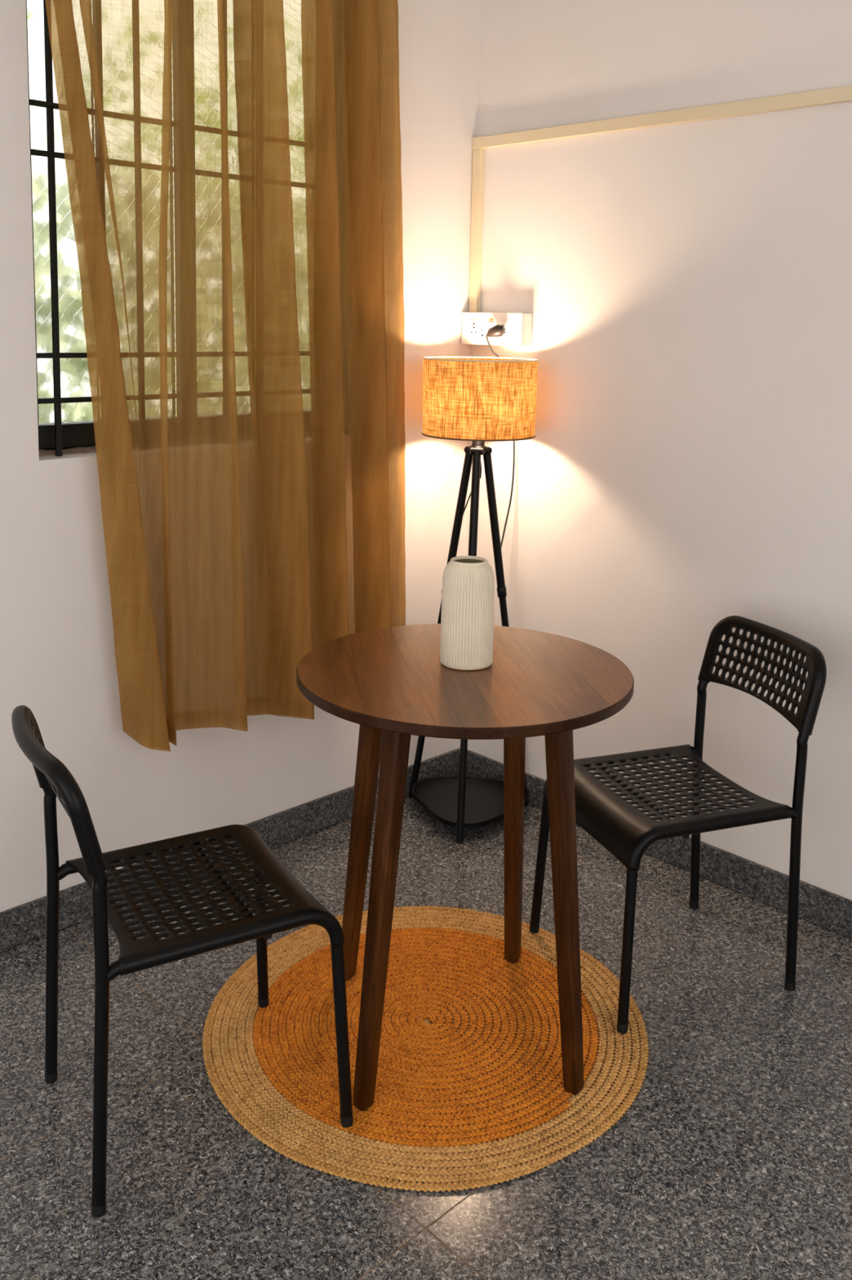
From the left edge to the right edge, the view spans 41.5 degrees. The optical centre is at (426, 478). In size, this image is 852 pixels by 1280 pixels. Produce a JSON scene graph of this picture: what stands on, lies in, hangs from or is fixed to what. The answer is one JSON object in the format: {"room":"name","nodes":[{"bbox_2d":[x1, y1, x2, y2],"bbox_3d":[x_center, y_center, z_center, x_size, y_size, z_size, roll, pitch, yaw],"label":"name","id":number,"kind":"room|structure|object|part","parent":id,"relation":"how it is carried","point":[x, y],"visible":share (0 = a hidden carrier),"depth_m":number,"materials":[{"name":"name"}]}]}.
{"room":"dining room","nodes":[
{"label":"dining room","id":0,"kind":"room"},
{"bbox_2d":[0,0,479,912],"bbox_3d":[-1.363,-0.245,2.137,4.400,2.850,0.200,-7,11,-44],"label":"wall","id":1,"kind":"structure","parent":0,"point":[58,660],"depth_m":2.76,"materials":[{"name":"white paint"}]},
{"bbox_2d":[28,0,91,456],"bbox_3d":[-0.539,-0.753,2.796,0.973,1.355,0.014,-7,11,-44],"label":"window grille","id":2,"kind":"object","parent":1,"relation":"in","point":[57,400],"visible":0.07,"depth_m":2.53,"materials":[{"name":"black metal"}]},
{"bbox_2d":[26,0,95,448],"bbox_3d":[-0.596,-0.770,2.852,0.973,1.340,0.060,-7,11,-44],"label":"window","id":3,"kind":"structure","parent":1,"relation":"in","point":[77,418],"depth_m":2.63,"materials":[{"name":"black paint"}]},
{"bbox_3d":[-0.608,-0.134,2.941,0.973,0.056,0.060,-7,11,-44],"label":"rail","id":4,"kind":"part","parent":3,"relation":"part of","materials":[{"name":"black metal"}]},
{"bbox_2d":[38,444,96,456],"bbox_3d":[-0.588,-0.102,2.924,0.973,0.022,0.071,-7,11,-44],"label":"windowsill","id":5,"kind":"structure","parent":1,"relation":"attached to","point":[87,449],"depth_m":2.67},
{"bbox_2d":[44,0,405,751],"bbox_3d":[-0.451,-0.381,2.751,1.220,2.068,0.172,-7,11,-44],"label":"curtain","id":6,"kind":"object","parent":1,"relation":"hanging from","point":[233,167],"visible":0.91,"depth_m":2.76,"materials":[{"name":"fabric"}]},
{"bbox_2d":[0,747,460,952],"bbox_3d":[-1.387,1.089,2.178,4.200,0.092,0.012,-7,11,-44],"label":"baseboard","id":7,"kind":"structure","parent":1,"relation":"attached to","point":[26,922],"depth_m":3.09,"materials":[{"name":"grey stone"}]},
{"bbox_2d":[0,795,851,1279],"bbox_3d":[0.002,1.387,0.777,4.200,0.050,4.000,-7,11,-44],"label":"floor","id":8,"kind":"structure","parent":0,"point":[731,1158],"depth_m":2.03,"materials":[{"name":"grey stone"}]},
{"bbox_2d":[11,705,353,1217],"bbox_3d":[-0.454,0.788,2.037,0.541,0.780,0.429,-5,10,-29],"label":"dining chair","id":9,"kind":"object","parent":8,"relation":"on","point":[135,955],"visible":1,"depth_m":1.99,"materials":[{"name":"black metal"}]},
{"bbox_3d":[-0.623,0.509,1.897,0.064,0.156,0.369,-5,10,-29],"label":"backrest","id":10,"kind":"part","parent":9,"relation":"part of","materials":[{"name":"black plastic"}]},
{"bbox_3d":[-0.707,0.832,2.112,0.038,0.637,0.022,-3,9,-30],"label":"leg","id":11,"kind":"part","parent":9,"relation":"part of","materials":[{"name":"black metal"}]},
{"bbox_3d":[-0.524,0.880,1.796,0.038,0.637,0.022,-3,9,-30],"label":"leg","id":12,"kind":"part","parent":9,"relation":"part of","materials":[{"name":"black metal"}]},
{"bbox_3d":[-0.411,0.773,2.060,0.397,0.088,0.402,-5,10,-29],"label":"seat","id":13,"kind":"part","parent":9,"relation":"part of","materials":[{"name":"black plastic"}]},
{"bbox_2d":[202,905,649,1192],"bbox_3d":[-0.002,1.134,2.355,0.922,0.009,0.914,-4,10,-33],"label":"round rug","id":14,"kind":"object","parent":8,"relation":"on","point":[470,1092],"visible":0.82,"depth_m":2.23,"materials":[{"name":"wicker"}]},
{"bbox_2d":[296,623,634,1111],"bbox_3d":[0.068,0.755,2.271,0.659,0.770,0.659,-7,11,-44],"label":"round table","id":15,"kind":"object","parent":14,"relation":"on","point":[393,682],"visible":0.95,"depth_m":2.10,"materials":[{"name":"brown wood"}]},
{"bbox_3d":[-0.138,0.740,2.422,0.043,0.751,0.043,14,14,35],"label":"leg","id":16,"kind":"part","parent":15,"relation":"part of","materials":[{"name":"brown wood"}]},
{"bbox_3d":[-0.083,0.791,2.070,0.043,0.752,0.043,7,3,36],"label":"leg","id":17,"kind":"part","parent":15,"relation":"part of","materials":[{"name":"brown wood"}]},
{"bbox_2d":[440,555,494,670],"bbox_3d":[0.083,0.265,2.233,0.105,0.212,0.105,-6,11,-40],"label":"ribbed vase","id":18,"kind":"object","parent":15,"relation":"on","point":[468,594],"visible":1,"depth_m":2.19,"materials":[{"name":"beige ceramic"}]},
{"bbox_3d":[0.196,0.735,2.507,0.043,0.748,0.043,5,12,28],"label":"leg","id":19,"kind":"part","parent":15,"relation":"part of","materials":[{"name":"brown wood"}]},
{"bbox_3d":[0.263,0.792,2.111,0.043,0.750,0.043,1,6,40],"label":"leg","id":20,"kind":"part","parent":15,"relation":"part of","materials":[{"name":"brown wood"}]},
{"bbox_2d":[408,324,538,843],"bbox_3d":[0.131,0.281,3.276,0.346,1.446,0.371,-7,11,-44],"label":"floor lamp","id":21,"kind":"object","parent":8,"relation":"on","point":[479,400],"visible":0.96,"depth_m":3.16,"materials":[{"name":"fabric"},{"name":"black painted metal"}]},
{"bbox_3d":[0.009,0.650,3.388,0.130,0.681,0.020,6,9,32],"label":"leg","id":22,"kind":"part","parent":21,"relation":"part of","materials":[{"name":"black metal"}]},
{"bbox_3d":[0.094,0.121,3.267,0.090,0.420,0.024,6,9,32],"label":"leg","id":23,"kind":"part","parent":21,"relation":"part of","materials":[{"name":"black metal"}]},
{"bbox_3d":[0.110,0.682,3.172,0.021,0.681,0.126,2,8,9],"label":"leg","id":24,"kind":"part","parent":21,"relation":"part of","materials":[{"name":"black metal"}]},
{"bbox_3d":[0.120,0.074,3.245,0.074,0.168,0.007,6,9,29],"label":"inline cord","id":25,"kind":"part","parent":21,"relation":"part of","materials":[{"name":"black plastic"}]},
{"bbox_2d":[412,776,528,828],"bbox_3d":[0.120,0.953,3.368,0.344,0.016,0.332,-7,11,-44],"label":"shelf","id":26,"kind":"object","parent":21,"relation":"attached to","point":[484,797],"depth_m":3.34,"materials":[{"name":"black metal"}]},
{"bbox_3d":[0.135,0.134,3.179,0.024,0.420,0.088,2,8,9],"label":"leg","id":27,"kind":"part","parent":21,"relation":"part of","materials":[{"name":"black metal"}]},
{"bbox_3d":[0.151,-0.231,3.186,0.324,0.214,0.324,-7,11,-44],"label":"lamp shade","id":28,"kind":"part","parent":21,"relation":"part of","materials":[{"name":"fabric"}]},
{"bbox_3d":[0.197,0.124,3.255,0.085,0.419,0.024,-2,9,-20],"label":"leg","id":29,"kind":"part","parent":21,"relation":"part of","materials":[{"name":"black metal"}]},
{"bbox_3d":[0.205,-0.061,3.311,0.090,0.722,0.120,4,9,21],"label":"power cord","id":30,"kind":"part","parent":21,"relation":"part of","materials":[{"name":"black plastic"}]},
{"bbox_3d":[0.261,0.659,3.357,0.119,0.680,0.021,-2,9,-20],"label":"leg","id":31,"kind":"part","parent":21,"relation":"part of","materials":[{"name":"black metal"}]},
{"bbox_2d":[529,615,826,1033],"bbox_3d":[0.573,0.737,2.548,0.541,0.780,0.429,-1,8,-21],"label":"dining chair","id":32,"kind":"object","parent":8,"relation":"on","point":[624,830],"visible":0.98,"depth_m":2.48,"materials":[{"name":"black metal"}]},
{"bbox_3d":[0.528,0.726,2.529,0.397,0.088,0.402,-1,8,-21],"label":"seat","id":33,"kind":"part","parent":32,"relation":"part of","materials":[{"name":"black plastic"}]},
{"bbox_3d":[0.678,0.764,2.792,0.038,0.637,0.022,-2,9,-21],"label":"leg","id":34,"kind":"part","parent":32,"relation":"part of","materials":[{"name":"black metal"}]},
{"bbox_3d":[0.767,0.441,2.580,0.064,0.156,0.369,-1,8,-21],"label":"backrest","id":35,"kind":"part","parent":32,"relation":"part of","materials":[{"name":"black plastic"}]},
{"bbox_3d":[0.810,0.815,2.453,0.038,0.637,0.022,-2,9,-21],"label":"leg","id":36,"kind":"part","parent":32,"relation":"part of","materials":[{"name":"black metal"}]},
{"bbox_2d":[466,0,851,900],"bbox_3d":[1.606,-0.182,2.106,0.200,2.850,4.000,-7,11,-44],"label":"wall","id":37,"kind":"structure","parent":0,"point":[686,287],"depth_m":2.92,"materials":[{"name":"white paint"}]},
{"bbox_2d":[461,311,533,346],"bbox_3d":[0.208,-0.444,3.337,0.054,0.096,0.240,-7,11,-44],"label":"power outlet","id":38,"kind":"object","parent":37,"relation":"attached to","point":[475,325],"visible":0.9,"depth_m":3.30,"materials":[{"name":"white plastic"}]},
{"bbox_3d":[0.144,-0.449,3.368,0.002,0.056,0.045,-7,11,-44],"label":"socket plate","id":39,"kind":"part","parent":38,"relation":"part of","materials":[{"name":"white plastic"}]},
{"bbox_2d":[487,321,494,331],"bbox_3d":[0.191,-0.441,3.318,0.004,0.040,0.026,-7,11,-44],"label":"switch","id":40,"kind":"object","parent":38,"relation":"attached to","point":[490,324],"depth_m":3.32,"materials":[{"name":"white plastic"}]},
{"bbox_3d":[0.223,-0.436,3.288,0.002,0.060,0.050,-7,11,-44],"label":"socket plate","id":41,"kind":"part","parent":38,"relation":"part of","materials":[{"name":"white plastic"}]},
{"bbox_2d":[466,749,851,939],"bbox_3d":[1.508,1.141,2.212,0.012,0.092,3.988,-7,11,-44],"label":"baseboard","id":42,"kind":"structure","parent":37,"relation":"attached to","point":[824,908],"depth_m":2.91,"materials":[{"name":"grey stone"}]},
{"bbox_2d":[468,84,851,311],"bbox_3d":[1.527,-0.536,1.984,0.021,0.516,3.978,-7,11,-44],"label":"cable conduit","id":43,"kind":"object","parent":37,"relation":"attached to","point":[841,94],"visible":0.88,"depth_m":3.00,"materials":[{"name":"beige plastic"}]}
]}

